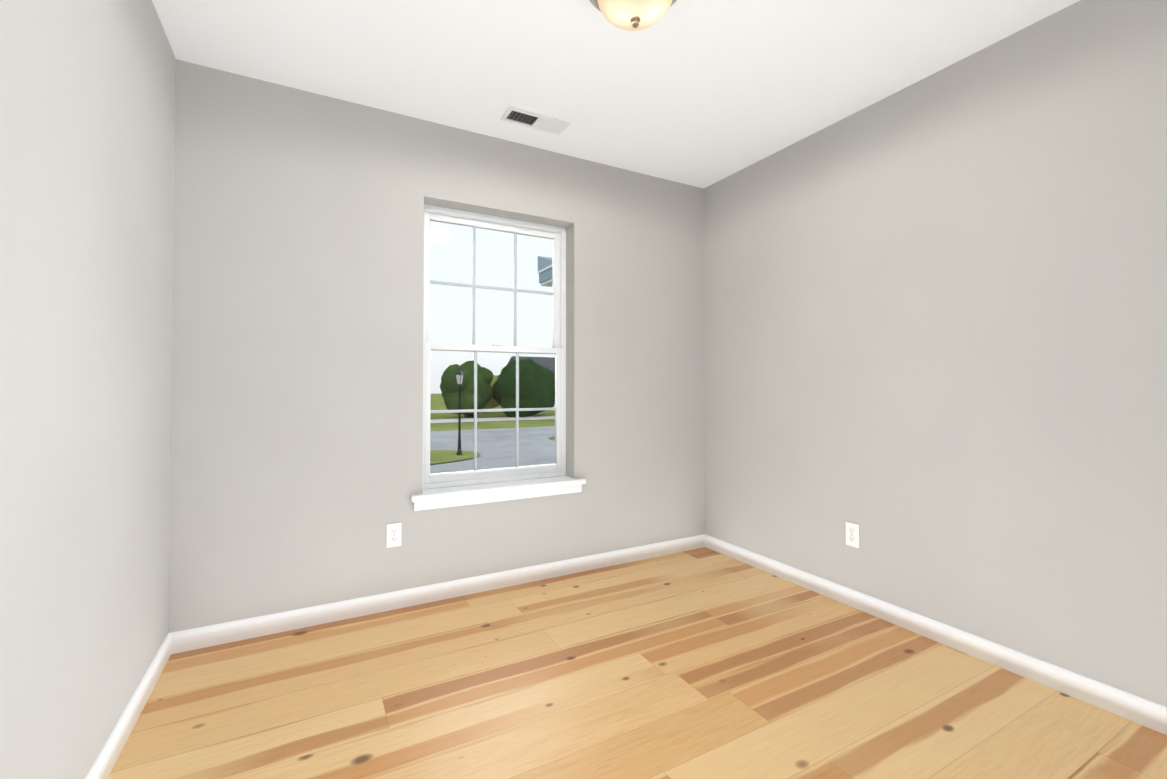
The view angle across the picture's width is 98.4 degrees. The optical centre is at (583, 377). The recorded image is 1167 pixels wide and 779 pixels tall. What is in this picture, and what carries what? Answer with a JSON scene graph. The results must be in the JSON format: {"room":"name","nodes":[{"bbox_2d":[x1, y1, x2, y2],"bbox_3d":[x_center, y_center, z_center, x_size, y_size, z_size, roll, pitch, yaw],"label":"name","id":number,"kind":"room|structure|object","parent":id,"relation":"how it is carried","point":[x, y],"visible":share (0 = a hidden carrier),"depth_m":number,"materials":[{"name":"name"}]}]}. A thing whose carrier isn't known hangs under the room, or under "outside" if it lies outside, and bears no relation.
{"room":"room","nodes":[
{"label":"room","id":0,"kind":"room"},
{"bbox_2d":[0,0,175,778],"bbox_3d":[-1.046,-0.121,0.677,0.200,2.440,3.450,1,-1,-29],"label":"wall","id":1,"kind":"structure","parent":0,"point":[87,124],"depth_m":1.25,"materials":[{"name":"paint"}]},
{"bbox_2d":[85,633,170,778],"bbox_3d":[-0.952,1.058,0.709,0.013,0.083,3.050,1,-1,-29],"label":"baseboard","id":2,"kind":"structure","parent":1,"relation":"attached to","point":[106,760],"depth_m":1.57,"materials":[{"name":"white wood"}]},
{"bbox_2d":[168,59,704,632],"bbox_3d":[-0.480,-0.086,2.836,2.860,2.440,0.200,1,-1,-29],"label":"wall","id":3,"kind":"structure","parent":0,"point":[296,471],"depth_m":2.41,"materials":[{"name":"paint"}]},
{"bbox_2d":[386,522,401,547],"bbox_3d":[-0.926,0.770,2.459,0.070,0.115,0.009,1,-1,-29],"label":"electrical outlet","id":4,"kind":"object","parent":3,"relation":"attached to","point":[393,534],"visible":1,"depth_m":2.46,"materials":[{"name":"white plastic"}]},
{"bbox_2d":[169,534,704,653],"bbox_3d":[-0.429,1.091,2.723,2.860,0.083,0.013,1,-1,-29],"label":"baseboard","id":5,"kind":"structure","parent":3,"relation":"attached to","point":[215,634],"depth_m":2.47,"materials":[{"name":"white wood"}]},
{"bbox_2d":[423,204,565,488],"bbox_3d":[-0.500,-0.163,2.874,0.860,1.505,0.086,1,-1,-29],"label":"window","id":6,"kind":"structure","parent":3,"relation":"in","point":[555,234],"depth_m":2.87,"materials":[{"name":"white plastic"}]},
{"bbox_2d":[411,476,585,510],"bbox_3d":[-0.447,0.628,2.764,0.976,0.080,0.147,1,-1,-29],"label":"window sill","id":7,"kind":"structure","parent":3,"relation":"attached to","point":[436,498],"depth_m":2.70,"materials":[{"name":"white wood"}]},
{"bbox_2d":[538,256,551,286],"bbox_3d":[1.275,0.255,7.772,4.050,3.920,0.600,1,-1,-29],"label":"roof eave","id":8,"kind":"object","parent":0,"point":[544,266],"depth_m":6.93,"materials":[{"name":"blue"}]},
{"bbox_2d":[152,0,1079,188],"bbox_3d":[0.298,-1.404,1.430,3.260,0.150,3.450,1,-1,-29],"label":"ceiling","id":9,"kind":"structure","parent":0,"point":[703,94],"depth_m":2.09,"materials":[{"name":"white paint"}]},
{"bbox_2d":[501,106,569,134],"bbox_3d":[-0.244,-1.306,2.569,0.330,0.008,0.135,1,-1,-29],"label":"ceiling vent","id":10,"kind":"object","parent":9,"relation":"in","point":[544,123],"visible":1,"depth_m":2.56,"materials":[{"name":"white metal"}]},
{"bbox_2d":[589,0,676,30],"bbox_3d":[0.172,-1.244,1.672,0.344,0.162,0.344,1,-1,-29],"label":"ceiling light fixture","id":11,"kind":"object","parent":9,"relation":"attached to","point":[632,15],"visible":1,"depth_m":1.66,"materials":[{"name":"beige glass"}]},
{"bbox_2d":[107,547,1166,778],"bbox_3d":[0.298,1.170,1.388,3.260,0.120,3.450,1,-1,-29],"label":"floor","id":12,"kind":"structure","parent":0,"point":[703,663],"depth_m":1.75,"materials":[{"name":"brown wood"}]},
{"bbox_2d":[704,0,1166,706],"bbox_3d":[1.641,-0.098,2.141,0.200,2.440,3.450,1,-1,-29],"label":"wall","id":13,"kind":"structure","parent":0,"point":[936,336],"depth_m":2.04,"materials":[{"name":"paint"}]},
{"bbox_2d":[846,522,858,547],"bbox_3d":[1.327,0.776,2.485,0.009,0.115,0.070,1,-1,-29],"label":"electrical outlet","id":14,"kind":"object","parent":13,"relation":"attached to","point":[852,534],"visible":1,"depth_m":2.48,"materials":[{"name":"white plastic"}]},
{"bbox_2d":[705,534,1166,734],"bbox_3d":[1.548,1.080,2.070,0.013,0.083,3.050,1,-1,-29],"label":"baseboard","id":15,"kind":"structure","parent":13,"relation":"attached to","point":[1152,715],"depth_m":2.01,"materials":[{"name":"white wood"}]},
{"label":"outside","id":16,"kind":"structure","parent":0,"visible":0},
{"bbox_2d":[430,394,558,488],"bbox_3d":[-30.021,3.122,64.475,170.000,0.050,136.200,1,-1,-29],"label":"ground","id":17,"kind":"structure","parent":16,"point":[451,429],"depth_m":19.05,"materials":[{"name":"grey asphalt"}]},
{"bbox_2d":[455,368,465,454],"bbox_3d":[-3.661,0.985,14.866,0.360,2.590,0.300,1,-1,-29],"label":"street lamp","id":18,"kind":"object","parent":17,"relation":"on","point":[460,374],"depth_m":14.83,"materials":[{"name":"black metal"}]},
{"bbox_2d":[440,360,493,416],"bbox_3d":[-7.647,0.761,33.365,3.746,3.836,3.262,1,-1,-29],"label":"tree","id":19,"kind":"object","parent":17,"relation":"on","point":[447,382],"depth_m":32.20,"materials":[{"name":"green plant"}]},
{"bbox_2d":[483,375,499,412],"bbox_3d":[-7.482,1.131,38.684,3.428,3.184,3.033,1,-1,-29],"label":"tree","id":20,"kind":"object","parent":17,"relation":"on","point":[493,402],"depth_m":37.92,"materials":[{"name":"green plant"}]},
{"bbox_2d":[492,359,554,416],"bbox_3d":[-3.911,0.791,34.957,5.063,4.359,5.118,1,-1,-29],"label":"tree","id":21,"kind":"object","parent":17,"relation":"on","point":[524,397],"depth_m":32.95,"materials":[{"name":"green plant"}]},
{"bbox_2d":[508,356,554,407],"bbox_3d":[-2.805,0.434,51.560,9.600,5.000,7.600,1,-1,-29],"label":"house","id":22,"kind":"structure","parent":17,"relation":"on","point":[550,365],"depth_m":49.67,"materials":[{"name":"grey"}]}
]}

